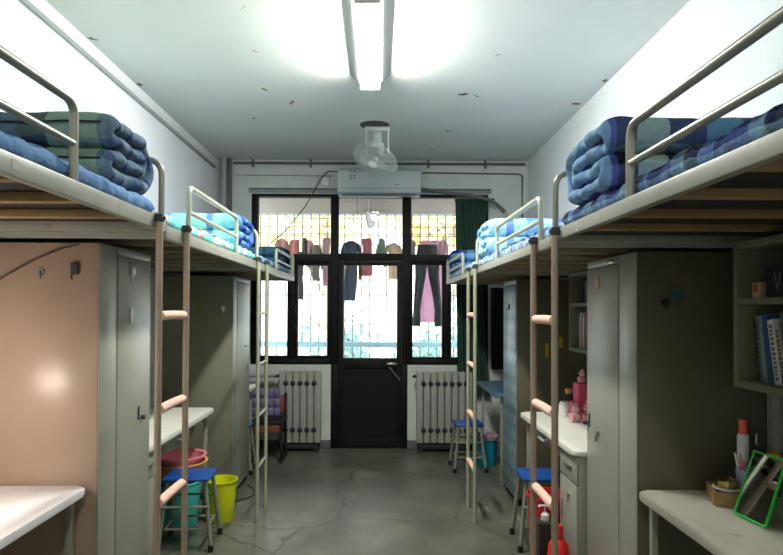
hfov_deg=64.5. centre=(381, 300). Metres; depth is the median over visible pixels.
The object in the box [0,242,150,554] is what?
wardrobe
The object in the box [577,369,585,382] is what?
plush toy
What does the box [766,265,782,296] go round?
box
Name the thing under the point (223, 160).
riser pipe
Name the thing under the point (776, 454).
bottle
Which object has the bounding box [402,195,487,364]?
window
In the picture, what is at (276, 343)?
window grille
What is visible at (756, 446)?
dropper bottle
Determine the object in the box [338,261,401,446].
door
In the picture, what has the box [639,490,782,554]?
desk
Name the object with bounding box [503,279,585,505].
wardrobe
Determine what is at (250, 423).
stool
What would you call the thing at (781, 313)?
book
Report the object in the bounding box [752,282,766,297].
box
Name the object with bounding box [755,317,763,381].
book
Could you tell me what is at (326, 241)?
cardigan
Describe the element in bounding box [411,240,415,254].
vest
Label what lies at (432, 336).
tree
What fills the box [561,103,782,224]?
mattress
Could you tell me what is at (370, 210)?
rod
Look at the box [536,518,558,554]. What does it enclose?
bottle
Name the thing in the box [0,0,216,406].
wall
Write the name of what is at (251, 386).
desk
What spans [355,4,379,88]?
diffuser
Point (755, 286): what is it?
print
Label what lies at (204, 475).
stool
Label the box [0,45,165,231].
bed
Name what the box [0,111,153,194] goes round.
quilt
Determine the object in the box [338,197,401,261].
window
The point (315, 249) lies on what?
shirt
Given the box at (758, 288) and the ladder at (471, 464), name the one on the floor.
the ladder at (471, 464)
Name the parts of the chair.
leg, seat, leg, leg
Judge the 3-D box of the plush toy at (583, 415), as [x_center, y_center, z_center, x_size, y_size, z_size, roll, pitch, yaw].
[1.314,0.710,3.952,0.090,0.144,0.088,0,-1,0]
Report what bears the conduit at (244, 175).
attached to the wall at (506, 190)
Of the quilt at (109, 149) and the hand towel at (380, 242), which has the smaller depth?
the quilt at (109, 149)
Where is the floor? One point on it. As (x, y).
(340, 500)
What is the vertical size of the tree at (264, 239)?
12.080 m
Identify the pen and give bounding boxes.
[734,452,739,468]
[739,453,742,469]
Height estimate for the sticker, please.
0.023 m
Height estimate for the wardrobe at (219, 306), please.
1.755 m
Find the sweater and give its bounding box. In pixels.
[302,234,307,253]
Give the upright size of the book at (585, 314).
0.236 m
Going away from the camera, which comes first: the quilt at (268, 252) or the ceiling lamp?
the ceiling lamp
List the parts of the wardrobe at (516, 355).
kick rail, door, rail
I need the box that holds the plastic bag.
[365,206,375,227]
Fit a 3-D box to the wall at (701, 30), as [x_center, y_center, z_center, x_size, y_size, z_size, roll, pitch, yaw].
[1.673,-0.010,2.654,0.150,3.108,8.490,0,-1,0]
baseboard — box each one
[254,440,329,447]
[407,440,499,448]
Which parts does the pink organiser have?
drawer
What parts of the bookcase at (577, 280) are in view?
panel, shelf, panel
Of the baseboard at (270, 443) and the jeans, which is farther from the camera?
the jeans
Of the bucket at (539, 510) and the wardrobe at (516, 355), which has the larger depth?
the wardrobe at (516, 355)
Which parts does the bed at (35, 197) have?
guard rail, rail, rail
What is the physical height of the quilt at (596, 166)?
0.240 m
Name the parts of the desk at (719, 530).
leg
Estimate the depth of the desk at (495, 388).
5.44 m
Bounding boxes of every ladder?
[153,213,191,554]
[255,257,269,522]
[465,264,478,523]
[528,227,559,554]
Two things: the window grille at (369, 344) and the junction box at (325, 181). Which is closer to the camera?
the junction box at (325, 181)
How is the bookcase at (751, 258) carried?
attached to the wall at (701, 30)
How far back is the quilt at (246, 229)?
4.02 m
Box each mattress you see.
[0,131,155,211]
[151,211,254,258]
[253,254,289,273]
[450,260,480,277]
[480,223,564,264]
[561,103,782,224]
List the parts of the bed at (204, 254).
rail, rail, rail, guard rail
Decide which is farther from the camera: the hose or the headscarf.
the headscarf
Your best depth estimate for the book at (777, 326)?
2.16 m
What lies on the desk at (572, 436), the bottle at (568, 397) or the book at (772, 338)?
the bottle at (568, 397)
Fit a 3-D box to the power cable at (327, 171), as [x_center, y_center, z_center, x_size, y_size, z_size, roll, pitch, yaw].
[-0.832,-1.001,6.657,0.725,0.790,0.021,0,-1,1]
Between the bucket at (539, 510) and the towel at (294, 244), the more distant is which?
the towel at (294, 244)
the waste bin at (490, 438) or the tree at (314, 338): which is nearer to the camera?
the waste bin at (490, 438)
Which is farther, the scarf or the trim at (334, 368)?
the scarf
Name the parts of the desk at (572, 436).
leg, handle, drawer, pedestal door, drawer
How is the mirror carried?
on the desk at (719, 530)
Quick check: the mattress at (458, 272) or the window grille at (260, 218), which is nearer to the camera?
the mattress at (458, 272)
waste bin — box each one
[208,475,237,523]
[477,431,498,466]
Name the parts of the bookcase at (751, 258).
panel, shelf, panel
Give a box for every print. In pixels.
[753,284,757,291]
[756,322,761,376]
[768,324,778,380]
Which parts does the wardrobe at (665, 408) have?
handle, door, rail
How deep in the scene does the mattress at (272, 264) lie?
5.31 m
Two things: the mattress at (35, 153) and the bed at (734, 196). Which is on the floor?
the bed at (734, 196)
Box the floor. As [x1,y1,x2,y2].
[160,447,529,554]
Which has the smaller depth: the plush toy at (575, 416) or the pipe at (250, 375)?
the plush toy at (575, 416)
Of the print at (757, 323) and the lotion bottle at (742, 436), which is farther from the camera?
the lotion bottle at (742, 436)
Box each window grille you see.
[259,214,330,246]
[261,281,286,354]
[298,269,326,354]
[339,214,401,248]
[343,266,396,357]
[411,214,455,250]
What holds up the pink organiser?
on the desk at (572, 436)
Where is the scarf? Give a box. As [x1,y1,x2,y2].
[297,247,303,299]
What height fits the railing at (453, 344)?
0.937 m
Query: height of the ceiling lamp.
0.118 m
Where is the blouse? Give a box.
[274,233,288,249]
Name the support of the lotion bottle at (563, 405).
on the desk at (572, 436)
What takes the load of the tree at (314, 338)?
on the ground
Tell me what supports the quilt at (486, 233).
on the mattress at (523, 242)
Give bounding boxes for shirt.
[309,239,321,280]
[383,238,401,278]
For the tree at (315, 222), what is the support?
on the ground
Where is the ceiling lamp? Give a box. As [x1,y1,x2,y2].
[342,0,393,89]
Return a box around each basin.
[161,448,206,466]
[161,456,207,484]
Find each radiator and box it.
[274,371,321,451]
[412,371,472,452]
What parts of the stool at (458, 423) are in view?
leg, leg, seat, leg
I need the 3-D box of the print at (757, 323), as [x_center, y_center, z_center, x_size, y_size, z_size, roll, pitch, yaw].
[1.387,0.181,2.278,0.001,0.200,0.010,0,-8,0]
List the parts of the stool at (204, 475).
leg, leg, seat, leg, leg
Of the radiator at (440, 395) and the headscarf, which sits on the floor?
the radiator at (440, 395)
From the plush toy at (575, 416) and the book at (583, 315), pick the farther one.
the book at (583, 315)
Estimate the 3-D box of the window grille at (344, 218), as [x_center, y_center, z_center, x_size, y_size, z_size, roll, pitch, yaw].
[-0.141,-0.898,8.113,0.809,0.446,0.060,0,-1,0]
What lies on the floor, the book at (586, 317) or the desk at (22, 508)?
the desk at (22, 508)
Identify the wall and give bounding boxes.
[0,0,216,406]
[217,160,526,440]
[527,0,782,498]
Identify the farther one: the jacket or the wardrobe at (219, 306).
the jacket
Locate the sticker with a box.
[12,159,19,170]
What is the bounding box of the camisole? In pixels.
[306,235,313,267]
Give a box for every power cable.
[0,244,79,279]
[235,484,254,500]
[270,171,336,243]
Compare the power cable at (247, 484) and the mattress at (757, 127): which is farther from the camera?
the power cable at (247, 484)
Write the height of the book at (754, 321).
0.235 m
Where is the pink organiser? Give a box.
[569,382,586,418]
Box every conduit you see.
[244,175,331,175]
[422,172,522,217]
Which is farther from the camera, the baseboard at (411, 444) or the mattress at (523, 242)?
the baseboard at (411, 444)
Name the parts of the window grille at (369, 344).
rail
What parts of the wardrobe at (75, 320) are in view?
door, rail, handle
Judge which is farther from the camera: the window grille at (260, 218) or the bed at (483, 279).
the window grille at (260, 218)
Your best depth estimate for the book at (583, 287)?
4.29 m
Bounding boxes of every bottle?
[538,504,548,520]
[559,401,568,415]
[563,388,572,400]
[737,419,748,466]
[750,434,760,457]
[767,451,780,496]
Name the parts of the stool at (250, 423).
leg, leg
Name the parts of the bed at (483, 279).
guard rail, rail, rail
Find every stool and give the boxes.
[160,467,222,552]
[249,422,254,474]
[448,419,487,472]
[510,467,560,552]
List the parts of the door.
handle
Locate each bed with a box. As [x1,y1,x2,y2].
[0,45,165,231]
[0,186,258,268]
[151,248,293,280]
[446,252,568,284]
[476,196,732,273]
[552,6,782,452]
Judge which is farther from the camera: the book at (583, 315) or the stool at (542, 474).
the book at (583, 315)
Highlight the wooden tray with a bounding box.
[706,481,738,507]
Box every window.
[250,194,338,364]
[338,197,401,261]
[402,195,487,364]
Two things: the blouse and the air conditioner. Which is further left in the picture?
the blouse
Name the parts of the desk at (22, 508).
leg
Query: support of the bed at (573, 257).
on the floor
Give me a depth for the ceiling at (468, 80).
4.11 m
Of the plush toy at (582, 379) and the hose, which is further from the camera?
the hose
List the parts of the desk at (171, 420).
pedestal door, drawer, drawer, leg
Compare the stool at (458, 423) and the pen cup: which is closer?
the pen cup
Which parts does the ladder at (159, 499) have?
post, post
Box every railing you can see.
[413,322,440,356]
[451,284,456,356]
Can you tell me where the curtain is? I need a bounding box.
[455,198,494,397]
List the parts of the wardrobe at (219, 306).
kick rail, door, rail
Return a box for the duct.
[19,0,214,167]
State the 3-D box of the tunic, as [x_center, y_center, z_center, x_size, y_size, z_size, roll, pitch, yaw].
[0.745,-0.614,7.465,0.132,0.361,0.082,1,-1,-18]
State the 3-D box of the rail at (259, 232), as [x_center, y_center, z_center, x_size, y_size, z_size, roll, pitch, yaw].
[-0.035,-0.802,7.412,4.800,0.037,0.008,0,-1,0]
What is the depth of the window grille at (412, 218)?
8.11 m
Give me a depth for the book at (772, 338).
2.19 m
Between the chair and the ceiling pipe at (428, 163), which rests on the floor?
the chair
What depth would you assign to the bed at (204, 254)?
3.03 m
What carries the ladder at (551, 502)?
on the floor
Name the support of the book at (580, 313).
on the bookcase at (577, 280)
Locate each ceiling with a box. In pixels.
[46,0,689,160]
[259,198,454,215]
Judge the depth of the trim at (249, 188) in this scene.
6.69 m
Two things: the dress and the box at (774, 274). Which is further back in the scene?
the dress
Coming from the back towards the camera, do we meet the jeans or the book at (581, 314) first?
the jeans
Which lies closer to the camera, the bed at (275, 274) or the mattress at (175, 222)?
the mattress at (175, 222)
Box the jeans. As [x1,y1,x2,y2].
[413,234,441,325]
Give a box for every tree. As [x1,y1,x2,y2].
[259,215,284,246]
[259,215,393,354]
[278,319,380,357]
[374,216,456,356]
[389,305,456,357]
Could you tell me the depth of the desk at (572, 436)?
3.33 m
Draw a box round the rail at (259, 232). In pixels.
[259,232,455,234]
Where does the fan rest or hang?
hanging from the ceiling at (468, 80)
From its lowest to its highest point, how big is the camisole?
0.403 m
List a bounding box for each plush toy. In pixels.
[568,402,580,421]
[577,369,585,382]
[580,400,586,422]
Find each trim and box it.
[249,188,490,190]
[249,189,490,193]
[330,365,407,448]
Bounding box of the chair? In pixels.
[251,393,287,462]
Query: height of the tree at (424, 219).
11.848 m
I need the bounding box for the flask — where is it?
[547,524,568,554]
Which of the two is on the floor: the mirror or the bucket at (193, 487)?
the bucket at (193, 487)
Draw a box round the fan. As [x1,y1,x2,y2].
[353,121,397,176]
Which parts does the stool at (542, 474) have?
leg, leg, seat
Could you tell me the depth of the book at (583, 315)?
4.22 m
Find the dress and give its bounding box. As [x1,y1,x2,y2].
[420,236,441,321]
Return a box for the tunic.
[438,235,448,254]
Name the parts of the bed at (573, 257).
rail, guard rail, rail, rail, rail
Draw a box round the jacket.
[341,235,361,300]
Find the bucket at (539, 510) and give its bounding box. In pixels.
[526,487,559,536]
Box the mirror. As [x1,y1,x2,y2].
[733,450,782,528]
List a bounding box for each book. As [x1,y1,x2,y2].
[580,313,584,346]
[581,314,583,347]
[582,285,584,302]
[583,315,583,347]
[584,313,586,347]
[585,281,586,302]
[586,317,586,348]
[753,318,760,381]
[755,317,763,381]
[758,315,767,382]
[761,314,779,383]
[767,319,781,385]
[774,322,782,385]
[780,312,782,336]
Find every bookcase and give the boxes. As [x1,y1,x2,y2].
[569,270,586,353]
[733,234,782,396]
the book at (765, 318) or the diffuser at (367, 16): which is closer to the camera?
the book at (765, 318)
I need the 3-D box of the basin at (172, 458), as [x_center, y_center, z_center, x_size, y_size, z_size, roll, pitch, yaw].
[-1.402,1.136,4.302,0.372,0.137,0.372,0,-1,0]
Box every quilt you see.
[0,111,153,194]
[165,213,253,248]
[247,246,289,267]
[448,250,483,272]
[477,218,562,256]
[565,116,750,205]
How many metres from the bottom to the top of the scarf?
0.618 m
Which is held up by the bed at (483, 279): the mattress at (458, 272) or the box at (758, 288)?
the mattress at (458, 272)
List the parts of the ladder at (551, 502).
post, post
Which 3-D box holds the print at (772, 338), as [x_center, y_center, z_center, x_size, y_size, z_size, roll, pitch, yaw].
[1.387,0.184,2.193,0.001,0.199,0.020,0,-12,0]
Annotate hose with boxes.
[421,187,505,212]
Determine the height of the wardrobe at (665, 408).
1.742 m
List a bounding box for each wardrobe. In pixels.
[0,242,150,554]
[162,276,249,492]
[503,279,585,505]
[583,251,766,554]
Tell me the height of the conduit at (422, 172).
1.083 m
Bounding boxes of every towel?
[289,235,299,253]
[375,237,384,252]
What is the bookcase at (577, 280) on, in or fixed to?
attached to the wall at (701, 30)
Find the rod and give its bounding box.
[363,199,385,211]
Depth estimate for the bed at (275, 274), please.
5.28 m
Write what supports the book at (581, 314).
on the bookcase at (577, 280)
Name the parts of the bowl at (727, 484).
lid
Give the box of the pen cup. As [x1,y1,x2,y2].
[735,466,746,492]
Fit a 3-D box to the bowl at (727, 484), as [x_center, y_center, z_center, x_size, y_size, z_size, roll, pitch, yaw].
[1.300,0.706,2.332,0.104,0.090,0.104,0,-1,0]
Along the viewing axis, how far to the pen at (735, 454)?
2.34 m
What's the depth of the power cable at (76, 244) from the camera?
2.48 m
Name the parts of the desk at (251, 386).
leg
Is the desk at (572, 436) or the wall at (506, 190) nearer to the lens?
the desk at (572, 436)
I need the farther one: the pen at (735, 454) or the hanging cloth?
the hanging cloth
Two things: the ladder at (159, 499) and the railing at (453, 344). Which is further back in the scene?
the railing at (453, 344)
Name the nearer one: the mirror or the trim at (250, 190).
the mirror
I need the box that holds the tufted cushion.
[252,388,279,416]
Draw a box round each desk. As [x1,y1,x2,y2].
[0,486,84,554]
[148,407,213,554]
[249,384,255,448]
[477,381,502,485]
[521,412,586,554]
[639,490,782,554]
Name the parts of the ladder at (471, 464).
post, post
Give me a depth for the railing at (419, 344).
8.07 m
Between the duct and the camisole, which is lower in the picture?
the camisole
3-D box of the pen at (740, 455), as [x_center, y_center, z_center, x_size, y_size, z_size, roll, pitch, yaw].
[1.370,0.663,2.352,0.023,0.165,0.010,0,-1,12]
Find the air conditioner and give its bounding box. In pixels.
[337,169,420,197]
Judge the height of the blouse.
0.315 m
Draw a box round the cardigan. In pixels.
[322,233,330,285]
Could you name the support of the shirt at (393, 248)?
hanging from the rail at (259, 232)
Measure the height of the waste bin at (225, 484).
0.290 m
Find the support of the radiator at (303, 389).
on the floor
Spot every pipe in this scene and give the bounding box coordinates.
[220,157,226,212]
[228,158,231,211]
[233,159,524,168]
[249,374,276,382]
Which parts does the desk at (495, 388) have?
leg, leg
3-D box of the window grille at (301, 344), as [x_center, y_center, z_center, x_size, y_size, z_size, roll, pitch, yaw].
[-0.892,0.152,8.094,0.364,1.106,0.060,0,-1,0]
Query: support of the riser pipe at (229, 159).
on the floor
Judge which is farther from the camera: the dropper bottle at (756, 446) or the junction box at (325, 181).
the junction box at (325, 181)
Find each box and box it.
[321,177,329,185]
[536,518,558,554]
[752,282,766,297]
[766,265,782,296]
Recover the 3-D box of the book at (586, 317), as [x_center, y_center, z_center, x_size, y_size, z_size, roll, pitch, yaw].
[1.453,0.219,4.161,0.151,0.211,0.020,0,-1,0]
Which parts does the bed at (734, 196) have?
rail, rail, guard rail, post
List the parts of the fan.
blade, blade, mounting plate, motor, blade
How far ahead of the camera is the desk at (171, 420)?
3.81 m
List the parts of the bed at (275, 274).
rail, rail, rail, guard rail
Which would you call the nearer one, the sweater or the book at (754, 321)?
the book at (754, 321)
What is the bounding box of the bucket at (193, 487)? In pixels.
[161,482,201,528]
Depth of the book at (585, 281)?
4.24 m
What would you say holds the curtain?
hanging from the wall at (506, 190)
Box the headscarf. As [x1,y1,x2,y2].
[361,235,372,275]
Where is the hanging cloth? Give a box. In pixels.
[490,288,503,369]
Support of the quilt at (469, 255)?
on the mattress at (458, 272)
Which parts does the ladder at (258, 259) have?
post, post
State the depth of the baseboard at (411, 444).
6.66 m
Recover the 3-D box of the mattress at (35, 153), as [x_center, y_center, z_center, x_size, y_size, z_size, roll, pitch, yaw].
[-1.314,-0.386,1.529,0.856,0.077,1.870,0,-1,0]
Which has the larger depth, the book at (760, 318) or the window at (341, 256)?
the window at (341, 256)
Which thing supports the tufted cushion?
on the chair

